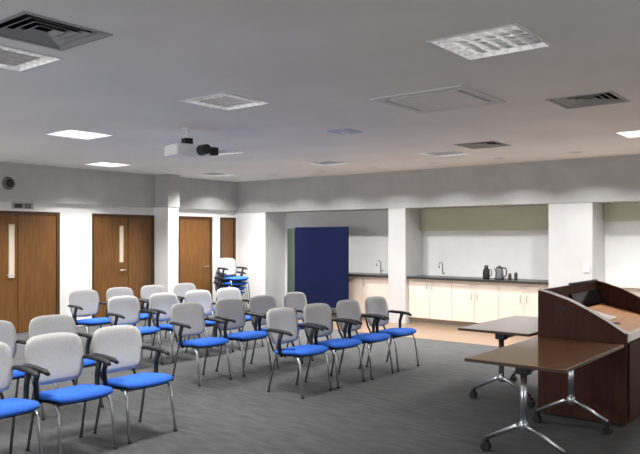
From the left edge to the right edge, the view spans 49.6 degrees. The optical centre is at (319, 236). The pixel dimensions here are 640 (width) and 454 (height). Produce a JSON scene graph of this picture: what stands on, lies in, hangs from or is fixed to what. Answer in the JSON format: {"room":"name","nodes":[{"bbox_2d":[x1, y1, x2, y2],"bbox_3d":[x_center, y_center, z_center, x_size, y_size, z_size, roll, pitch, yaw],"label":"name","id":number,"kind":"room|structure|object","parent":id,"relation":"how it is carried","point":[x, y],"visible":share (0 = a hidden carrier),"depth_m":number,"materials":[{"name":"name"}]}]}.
{"room":"conference room","nodes":[
{"label":"conference room","id":0,"kind":"room"},
{"bbox_2d":[0,201,234,332],"bbox_3d":[-6.270,0.195,10.527,0.120,2.890,15.070,0,0,38],"label":"wall","id":1,"kind":"structure","parent":0,"point":[75,217],"depth_m":12.73,"materials":[{"name":"white paint"}]},
{"bbox_2d":[12,203,32,208],"bbox_3d":[-5.105,-0.535,11.881,0.016,0.100,0.380,0,0,38],"label":"door sign","id":2,"kind":"object","parent":1,"relation":"attached to","point":[14,205],"visible":1,"depth_m":11.87,"materials":[{"name":"grey"}]},
{"bbox_2d":[0,209,61,332],"bbox_3d":[-5.174,0.585,11.737,0.089,2.110,1.710,0,0,38],"label":"door","id":3,"kind":"structure","parent":1,"relation":"in","point":[30,245],"depth_m":11.94,"materials":[{"name":"brown wood"}]},
{"bbox_2d":[89,212,154,318],"bbox_3d":[-3.807,0.585,13.455,0.089,2.110,1.500,0,0,38],"label":"door","id":4,"kind":"structure","parent":1,"relation":"in","point":[121,245],"depth_m":13.38,"materials":[{"name":"brown wood"}]},
{"bbox_2d":[178,215,213,310],"bbox_3d":[-2.677,0.585,14.876,0.089,2.110,1.030,0,0,38],"label":"door","id":5,"kind":"structure","parent":1,"relation":"in","point":[195,232],"depth_m":14.91,"materials":[{"name":"brown wood"}]},
{"bbox_2d":[217,216,236,275],"bbox_3d":[-2.094,0.585,15.632,0.060,2.110,0.560,0,0,38],"label":"door","id":6,"kind":"structure","parent":1,"relation":"in","point":[226,225],"depth_m":15.62,"materials":[{"name":"brown wood"}]},
{"bbox_2d":[0,162,237,210],"bbox_3d":[-6.393,-0.924,10.196,0.100,0.649,14.400,0,0,38],"label":"wall","id":7,"kind":"structure","parent":0,"point":[33,183],"depth_m":12.98,"materials":[{"name":"grey paint"}]},
{"bbox_2d":[2,177,14,189],"bbox_3d":[-5.195,-0.900,11.569,0.063,0.220,0.220,0,0,38],"label":"wall speaker","id":8,"kind":"object","parent":7,"relation":"attached to","point":[8,183],"visible":1,"depth_m":11.54,"materials":[{"name":"grey plastic"}]},
{"bbox_2d":[153,207,177,292],"bbox_3d":[-3.125,0.520,13.999,0.480,2.239,0.260,0,0,38],"label":"wall column","id":9,"kind":"structure","parent":0,"point":[166,218],"depth_m":13.86,"materials":[{"name":"white paint"}]},
{"bbox_2d":[155,174,179,206],"bbox_3d":[-3.078,-0.924,13.961,0.399,0.649,0.300,0,0,38],"label":"column","id":10,"kind":"structure","parent":0,"point":[167,186],"depth_m":13.85,"materials":[{"name":"grey paint"}]},
{"bbox_2d":[0,0,639,181],"bbox_3d":[-0.510,-1.320,5.945,14.800,0.140,15.270,0,0,38],"label":"ceiling","id":11,"kind":"structure","parent":0,"point":[320,65],"depth_m":5.71,"materials":[{"name":"white painted plasterboard"}]},
{"bbox_2d":[0,44,63,71],"bbox_3d":[-2.212,-1.307,4.801,0.600,0.126,0.600,0,0,38],"label":"ceiling light","id":12,"kind":"object","parent":11,"relation":"attached to","point":[11,58],"visible":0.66,"depth_m":4.90,"materials":[{"name":"white metal"}]},
{"bbox_2d":[0,11,112,50],"bbox_3d":[-1.684,-1.312,4.228,0.580,0.135,0.580,0,0,38],"label":"ceiling vent","id":13,"kind":"object","parent":11,"relation":"in","point":[23,26],"visible":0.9,"depth_m":4.32,"materials":[{"name":"grey metal"}]},
{"bbox_2d":[44,129,114,139],"bbox_3d":[-2.933,-1.307,8.441,0.600,0.126,0.600,0,0,38],"label":"ceiling light","id":14,"kind":"object","parent":11,"relation":"attached to","point":[71,133],"visible":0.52,"depth_m":8.56,"materials":[{"name":"white metal"}]},
{"bbox_2d":[82,162,129,166],"bbox_3d":[-3.658,-1.307,11.931,0.600,0.126,0.600,0,0,38],"label":"ceiling light","id":15,"kind":"object","parent":11,"relation":"attached to","point":[105,164],"visible":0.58,"depth_m":12.09,"materials":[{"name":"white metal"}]},
{"bbox_2d":[164,127,235,158],"bbox_3d":[-1.345,-1.085,7.981,0.761,0.329,0.480,0,0,-37],"label":"projector","id":16,"kind":"object","parent":11,"relation":"hanging from","point":[186,148],"visible":1,"depth_m":7.81,"materials":[{"name":"white plastic"}]},
{"bbox_2d":[196,172,235,175],"bbox_3d":[-2.100,-1.307,13.745,0.600,0.126,0.600,0,0,38],"label":"ceiling light","id":17,"kind":"object","parent":11,"relation":"attached to","point":[208,173],"visible":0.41,"depth_m":13.83,"materials":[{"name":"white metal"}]},
{"bbox_2d":[179,92,271,110],"bbox_3d":[-0.872,-1.307,6.405,0.600,0.126,0.600,0,0,38],"label":"ceiling light","id":18,"kind":"object","parent":11,"relation":"attached to","point":[222,101],"visible":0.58,"depth_m":6.44,"materials":[{"name":"white metal"}]},
{"bbox_2d":[217,149,245,155],"bbox_3d":[-1.512,-1.307,10.147,0.600,0.126,0.600,0,0,38],"label":"ceiling light","id":19,"kind":"object","parent":11,"relation":"attached to","point":[220,153],"visible":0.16,"depth_m":10.24,"materials":[{"name":"white metal"}]},
{"bbox_2d":[302,160,349,165],"bbox_3d":[0.092,-1.307,11.682,0.600,0.126,0.600,0,0,38],"label":"ceiling light","id":20,"kind":"object","parent":11,"relation":"attached to","point":[326,162],"visible":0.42,"depth_m":11.72,"materials":[{"name":"white metal"}]},
{"bbox_2d":[327,128,361,134],"bbox_3d":[0.294,-1.235,8.161,0.300,0.030,0.300,0,0,38],"label":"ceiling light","id":21,"kind":"object","parent":11,"relation":"attached to","point":[339,131],"visible":1,"depth_m":8.10,"materials":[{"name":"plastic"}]},
{"bbox_2d":[371,85,505,113],"bbox_3d":[1.088,-1.308,6.316,0.898,0.144,0.898,0,0,38],"label":"air conditioner","id":22,"kind":"object","parent":11,"relation":"attached to","point":[459,96],"visible":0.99,"depth_m":6.23,"materials":[{"name":"white metal"}]},
{"bbox_2d":[388,90,489,110],"bbox_3d":[1.088,-1.248,6.316,0.680,0.024,0.680,0,0,38],"label":"grille","id":23,"kind":"object","parent":22,"relation":"attached to","point":[444,99],"depth_m":6.27,"materials":[{"name":"white metal"}]},
{"bbox_2d":[416,150,468,156],"bbox_3d":[1.845,-1.307,10.352,0.600,0.126,0.600,0,0,38],"label":"ceiling light","id":24,"kind":"object","parent":11,"relation":"attached to","point":[446,152],"visible":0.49,"depth_m":10.40,"materials":[{"name":"white metal"}]},
{"bbox_2d":[453,141,511,148],"bbox_3d":[2.204,-1.312,9.389,0.580,0.135,0.580,0,0,38],"label":"ceiling vent","id":25,"kind":"object","parent":11,"relation":"in","point":[487,144],"visible":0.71,"depth_m":9.46,"materials":[{"name":"grey metal"}]},
{"bbox_2d":[426,23,552,60],"bbox_3d":[1.099,-1.307,4.466,0.600,0.126,0.600,0,0,38],"label":"ceiling light","id":26,"kind":"object","parent":11,"relation":"attached to","point":[512,38],"visible":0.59,"depth_m":4.49,"materials":[{"name":"white metal"}]},
{"bbox_2d":[545,91,629,108],"bbox_3d":[2.453,-1.312,6.329,0.580,0.135,0.580,0,0,38],"label":"ceiling vent","id":27,"kind":"object","parent":11,"relation":"in","point":[609,97],"visible":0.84,"depth_m":6.41,"materials":[{"name":"grey metal"}]},
{"bbox_2d":[614,130,639,137],"bbox_3d":[3.928,-1.307,8.312,0.600,0.126,0.600,0,0,38],"label":"ceiling light","id":28,"kind":"object","parent":11,"relation":"attached to","point":[636,133],"visible":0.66,"depth_m":8.49,"materials":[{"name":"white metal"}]},
{"bbox_2d":[0,310,639,453],"bbox_3d":[-0.510,1.700,5.945,14.800,0.120,15.270,0,0,38],"label":"floor","id":29,"kind":"structure","parent":0,"point":[426,408],"depth_m":6.54,"materials":[{"name":"grey carpet"}]},
{"bbox_2d":[0,342,42,453],"bbox_3d":[-2.313,1.205,4.883,0.572,0.870,0.578,0,0,40],"label":"chair","id":30,"kind":"object","parent":29,"relation":"on","point":[9,407],"visible":1,"depth_m":5.07,"materials":[{"name":"blue fabric"}]},
{"bbox_2d":[0,320,44,419],"bbox_3d":[-2.832,1.205,6.174,0.572,0.870,0.578,0,0,37],"label":"chair","id":31,"kind":"object","parent":29,"relation":"on","point":[7,329],"visible":0.34,"depth_m":6.43,"materials":[{"name":"blue fabric"}]},
{"bbox_2d":[27,314,103,416],"bbox_3d":[-2.453,1.205,6.654,0.572,0.870,0.578,0,0,39],"label":"chair","id":32,"kind":"object","parent":29,"relation":"on","point":[46,324],"visible":0.23,"depth_m":6.80,"materials":[{"name":"blue fabric"}]},
{"bbox_2d":[22,332,117,453],"bbox_3d":[-1.940,1.205,5.357,0.572,0.870,0.578,0,0,39],"label":"chair","id":33,"kind":"object","parent":29,"relation":"on","point":[58,357],"visible":0.98,"depth_m":5.41,"materials":[{"name":"blue fabric"}]},
{"bbox_2d":[67,289,110,333],"bbox_3d":[-3.265,1.205,9.932,0.572,0.870,0.578,0,0,39],"label":"chair","id":34,"kind":"object","parent":29,"relation":"on","point":[82,303],"visible":0.77,"depth_m":10.01,"materials":[{"name":"grey plastic"}]},
{"bbox_2d":[106,287,152,342],"bbox_3d":[-2.882,1.205,10.432,0.572,0.870,0.578,0,0,38],"label":"chair","id":35,"kind":"object","parent":29,"relation":"on","point":[116,291],"visible":0.24,"depth_m":10.56,"materials":[{"name":"grey plastic"}]},
{"bbox_2d":[90,325,176,443],"bbox_3d":[-1.577,1.205,5.836,0.572,0.870,0.578,0,0,38],"label":"chair","id":36,"kind":"object","parent":29,"relation":"on","point":[121,345],"visible":0.94,"depth_m":5.89,"materials":[{"name":"blue fabric"}]},
{"bbox_2d":[106,295,162,369],"bbox_3d":[-2.389,1.205,8.889,0.572,0.870,0.578,0,0,38],"label":"chair","id":37,"kind":"object","parent":29,"relation":"on","point":[122,310],"visible":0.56,"depth_m":9.01,"materials":[{"name":"grey plastic"}]},
{"bbox_2d":[140,285,184,343],"bbox_3d":[-2.492,1.205,10.915,0.572,0.870,0.578,0,0,39],"label":"chair","id":38,"kind":"object","parent":29,"relation":"on","point":[146,291],"visible":0.24,"depth_m":10.99,"materials":[{"name":"grey plastic"}]},
{"bbox_2d":[148,292,201,362],"bbox_3d":[-1.980,1.205,9.382,0.572,0.870,0.578,0,0,39],"label":"chair","id":39,"kind":"object","parent":29,"relation":"on","point":[162,303],"visible":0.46,"depth_m":9.43,"materials":[{"name":"grey plastic"}]},
{"bbox_2d":[173,283,213,338],"bbox_3d":[-2.081,1.205,11.416,0.572,0.870,0.578,0,0,38],"label":"chair","id":40,"kind":"object","parent":29,"relation":"on","point":[179,289],"visible":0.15,"depth_m":11.50,"materials":[{"name":"grey plastic"}]},
{"bbox_2d":[169,302,231,386],"bbox_3d":[-1.381,1.205,7.949,0.572,0.870,0.578,0,0,40],"label":"chair","id":41,"kind":"object","parent":29,"relation":"on","point":[187,318],"visible":0.99,"depth_m":7.98,"materials":[{"name":"blue fabric"}]},
{"bbox_2d":[185,290,233,355],"bbox_3d":[-1.595,1.205,9.870,0.572,0.870,0.578,0,0,40],"label":"chair","id":42,"kind":"object","parent":29,"relation":"on","point":[203,297],"visible":0.39,"depth_m":10.05,"materials":[{"name":"grey plastic"}]},
{"bbox_2d":[213,274,245,312],"bbox_3d":[-1.958,1.205,14.878,0.572,0.870,0.578,0,0,45],"label":"chair","id":43,"kind":"object","parent":29,"relation":"on","point":[214,282],"visible":0.25,"depth_m":14.85,"materials":[{"name":"blue fabric"}]},
{"bbox_2d":[214,270,247,308],"bbox_3d":[-1.923,1.100,14.850,0.572,0.870,0.578,0,0,45],"label":"chair","id":44,"kind":"object","parent":43,"relation":"on","point":[217,278],"visible":0.31,"depth_m":14.77,"materials":[{"name":"blue fabric"}]},
{"bbox_2d":[216,264,248,303],"bbox_3d":[-1.887,0.995,14.822,0.572,0.870,0.578,0,0,45],"label":"chair","id":45,"kind":"object","parent":44,"relation":"on","point":[236,283],"visible":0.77,"depth_m":14.72,"materials":[{"name":"blue fabric"}]},
{"bbox_2d":[217,258,249,298],"bbox_3d":[-1.852,0.890,14.794,0.572,0.870,0.578,0,0,45],"label":"chair","id":46,"kind":"object","parent":45,"relation":"on","point":[228,266],"visible":0.85,"depth_m":14.89,"materials":[{"name":"grey plastic"}]},
{"bbox_2d":[217,287,263,349],"bbox_3d":[-1.215,1.205,10.372,0.572,0.870,0.578,0,0,40],"label":"chair","id":47,"kind":"object","parent":29,"relation":"on","point":[228,292],"visible":0.23,"depth_m":10.52,"materials":[{"name":"grey plastic"}]},
{"bbox_2d":[214,298,271,376],"bbox_3d":[-0.955,1.205,8.491,0.572,0.870,0.578,0,0,39],"label":"chair","id":48,"kind":"object","parent":29,"relation":"on","point":[230,310],"visible":0.91,"depth_m":8.52,"materials":[{"name":"blue fabric"}]},
{"bbox_2d":[249,295,303,368],"bbox_3d":[-0.586,1.205,8.990,0.572,0.870,0.578,0,0,40],"label":"chair","id":49,"kind":"object","parent":29,"relation":"on","point":[260,304],"visible":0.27,"depth_m":9.06,"materials":[{"name":"grey plastic"}]},
{"bbox_2d":[265,307,331,398],"bbox_3d":[-0.240,1.205,7.373,0.572,0.870,0.578,0,0,39],"label":"chair","id":50,"kind":"object","parent":29,"relation":"on","point":[283,326],"visible":1,"depth_m":7.38,"materials":[{"name":"blue fabric"}]},
{"bbox_2d":[283,292,333,360],"bbox_3d":[-0.172,1.205,9.502,0.572,0.870,0.578,0,0,37],"label":"chair","id":51,"kind":"object","parent":29,"relation":"on","point":[297,301],"visible":0.3,"depth_m":9.65,"materials":[{"name":"grey plastic"}]},
{"bbox_2d":[303,303,364,388],"bbox_3d":[0.141,1.205,7.850,0.572,0.870,0.578,0,0,40],"label":"chair","id":52,"kind":"object","parent":29,"relation":"on","point":[319,314],"visible":0.86,"depth_m":7.87,"materials":[{"name":"blue fabric"}]},
{"bbox_2d":[336,299,393,379],"bbox_3d":[0.521,1.205,8.312,0.572,0.870,0.578,0,0,37],"label":"chair","id":53,"kind":"object","parent":29,"relation":"on","point":[349,309],"visible":0.85,"depth_m":8.33,"materials":[{"name":"blue fabric"}]},
{"bbox_2d":[365,296,419,371],"bbox_3d":[0.895,1.205,8.796,0.572,0.870,0.578,0,0,40],"label":"chair","id":54,"kind":"object","parent":29,"relation":"on","point":[374,305],"visible":0.84,"depth_m":8.81,"materials":[{"name":"grey plastic"}]},
{"bbox_2d":[458,315,537,407],"bbox_3d":[2.112,1.275,7.258,0.736,0.730,1.416,0,0,38],"label":"folding table","id":55,"kind":"object","parent":29,"relation":"on","point":[503,328],"visible":0.67,"depth_m":6.91,"materials":[{"name":"brown wood"}]},
{"bbox_2d":[465,337,623,453],"bbox_3d":[1.832,1.275,5.532,0.756,0.730,1.446,0,0,38],"label":"folding table","id":56,"kind":"object","parent":29,"relation":"on","point":[557,355],"visible":1,"depth_m":5.31,"materials":[{"name":"brown wood"}]},
{"bbox_2d":[538,279,639,425],"bbox_3d":[2.878,1.056,6.844,0.824,1.168,1.712,0,0,38],"label":"lectern","id":57,"kind":"object","parent":29,"relation":"on","point":[593,310],"visible":0.94,"depth_m":6.22,"materials":[{"name":"brown wood"}]},
{"bbox_2d":[569,289,603,305],"bbox_3d":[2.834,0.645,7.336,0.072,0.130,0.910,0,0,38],"label":"monitor","id":58,"kind":"object","parent":57,"relation":"on","point":[586,297],"depth_m":7.36,"materials":[{"name":"black plastic"}]},
{"bbox_2d":[588,303,639,331],"bbox_3d":[2.886,0.818,6.850,0.655,0.165,1.611,0,0,38],"label":"lectern top","id":59,"kind":"object","parent":57,"relation":"on","point":[626,316],"depth_m":7.20,"materials":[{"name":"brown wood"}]},
{"bbox_2d":[388,208,422,323],"bbox_3d":[1.666,0.545,13.420,0.380,2.190,0.660,0,0,38],"label":"column","id":60,"kind":"structure","parent":0,"point":[405,235],"depth_m":13.18,"materials":[{"name":"white paint"}]},
{"bbox_2d":[298,314,536,346],"bbox_3d":[4.499,1.638,10.234,12.100,0.004,2.120,0,0,38],"label":"floor","id":61,"kind":"structure","parent":0,"point":[424,331],"depth_m":11.61,"materials":[{"name":"beige wood"}]},
{"bbox_2d":[287,227,348,307],"bbox_3d":[-0.256,0.718,14.244,0.684,1.836,2.194,0,0,-40],"label":"partition panel","id":62,"kind":"object","parent":61,"relation":"on","point":[317,257],"visible":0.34,"depth_m":13.91,"materials":[{"name":"blue fabric"}]},
{"bbox_2d":[335,276,363,318],"bbox_3d":[0.737,1.210,14.196,0.678,0.851,0.583,0,0,38],"label":"base cabinet","id":63,"kind":"object","parent":61,"relation":"on","point":[355,282],"visible":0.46,"depth_m":13.87,"materials":[{"name":"beige laminate"}]},
{"bbox_2d":[349,272,387,277],"bbox_3d":[0.992,0.764,13.978,1.346,0.038,0.623,0,0,38],"label":"countertop","id":64,"kind":"structure","parent":63,"relation":"on","point":[350,273],"depth_m":13.75,"materials":[{"name":"grey"}]},
{"bbox_2d":[362,277,387,318],"bbox_3d":[1.266,1.210,13.775,0.668,0.851,0.583,0,0,38],"label":"base cabinet","id":65,"kind":"object","parent":61,"relation":"on","point":[371,286],"visible":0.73,"depth_m":13.61,"materials":[{"name":"beige laminate"}]},
{"bbox_2d":[409,279,452,326],"bbox_3d":[2.191,1.210,13.039,0.903,0.851,0.583,0,0,38],"label":"base cabinet","id":66,"kind":"object","parent":61,"relation":"on","point":[430,301],"visible":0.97,"depth_m":12.82,"materials":[{"name":"beige laminate"}]},
{"bbox_2d":[452,280,498,326],"bbox_3d":[2.901,1.210,12.474,0.908,0.851,0.583,0,0,38],"label":"base cabinet","id":67,"kind":"object","parent":61,"relation":"on","point":[473,302],"visible":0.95,"depth_m":12.28,"materials":[{"name":"beige laminate"}]},
{"bbox_2d":[407,275,548,284],"bbox_3d":[2.894,0.764,12.465,2.716,0.038,0.623,0,0,38],"label":"countertop","id":68,"kind":"structure","parent":67,"relation":"on","point":[432,277],"depth_m":12.26,"materials":[{"name":"grey stone"}]},
{"bbox_2d":[483,265,491,278],"bbox_3d":[2.969,0.623,12.322,0.124,0.245,0.155,0,0,-19],"label":"flask","id":69,"kind":"object","parent":68,"relation":"on","point":[486,273],"visible":1,"depth_m":12.29,"materials":[{"name":"black plastic"}]},
{"bbox_2d":[494,265,506,279],"bbox_3d":[3.162,0.623,12.170,0.184,0.245,0.206,0,0,-13],"label":"electric kettle","id":70,"kind":"object","parent":68,"relation":"on","point":[499,275],"visible":0.99,"depth_m":12.12,"materials":[{"name":"grey paint"}]},
{"bbox_2d":[514,272,517,279],"bbox_3d":[3.395,0.678,11.994,0.060,0.134,0.058,0,0,38],"label":"storage jar","id":71,"kind":"object","parent":68,"relation":"on","point":[515,273],"visible":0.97,"depth_m":11.97,"materials":[{"name":"clear glass"}]},
{"bbox_2d":[499,282,548,318],"bbox_3d":[3.611,1.210,11.909,0.903,0.851,0.583,0,0,38],"label":"base cabinet","id":72,"kind":"object","parent":61,"relation":"on","point":[519,299],"visible":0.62,"depth_m":11.76,"materials":[{"name":"beige laminate"}]},
{"bbox_2d":[622,288,639,296],"bbox_3d":[4.883,1.210,10.898,0.923,0.851,0.583,0,0,38],"label":"base cabinet","id":73,"kind":"object","parent":61,"relation":"on","point":[636,291],"visible":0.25,"depth_m":10.61,"materials":[{"name":"beige laminate"}]},
{"bbox_2d":[605,282,639,288],"bbox_3d":[5.228,0.764,10.608,1.821,0.038,0.623,0,0,38],"label":"countertop","id":74,"kind":"structure","parent":73,"relation":"on","point":[621,285],"depth_m":10.79,"materials":[{"name":"white"}]},
{"bbox_2d":[235,154,639,307],"bbox_3d":[3.972,0.196,11.580,14.600,2.889,0.670,0,0,38],"label":"wall","id":75,"kind":"structure","parent":0,"point":[612,179],"depth_m":12.27,"materials":[{"name":"grey paint"}]},
{"bbox_2d":[583,263,588,271],"bbox_3d":[4.218,0.490,10.957,0.090,0.140,0.018,0,0,38],"label":"wall switch","id":76,"kind":"object","parent":75,"relation":"attached to","point":[585,266],"visible":1,"depth_m":10.96,"materials":[{"name":"white paint"}]},
{"bbox_2d":[285,210,639,293],"bbox_3d":[4.218,0.195,11.889,14.840,2.890,0.120,0,0,38],"label":"wall","id":77,"kind":"structure","parent":0,"point":[523,252],"depth_m":12.92,"materials":[{"name":"white paint"}]},
{"bbox_2d":[421,205,548,230],"bbox_3d":[3.055,-0.334,12.668,2.714,0.428,0.104,0,0,38],"label":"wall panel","id":78,"kind":"object","parent":77,"relation":"attached to","point":[505,217],"visible":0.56,"depth_m":12.62,"materials":[{"name":"beige paint"}]},
{"bbox_2d":[604,203,639,220],"bbox_3d":[7.264,-0.404,9.320,6.609,0.288,0.104,0,0,38],"label":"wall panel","id":79,"kind":"object","parent":77,"relation":"attached to","point":[612,211],"visible":1,"depth_m":11.16,"materials":[{"name":"beige paint"}]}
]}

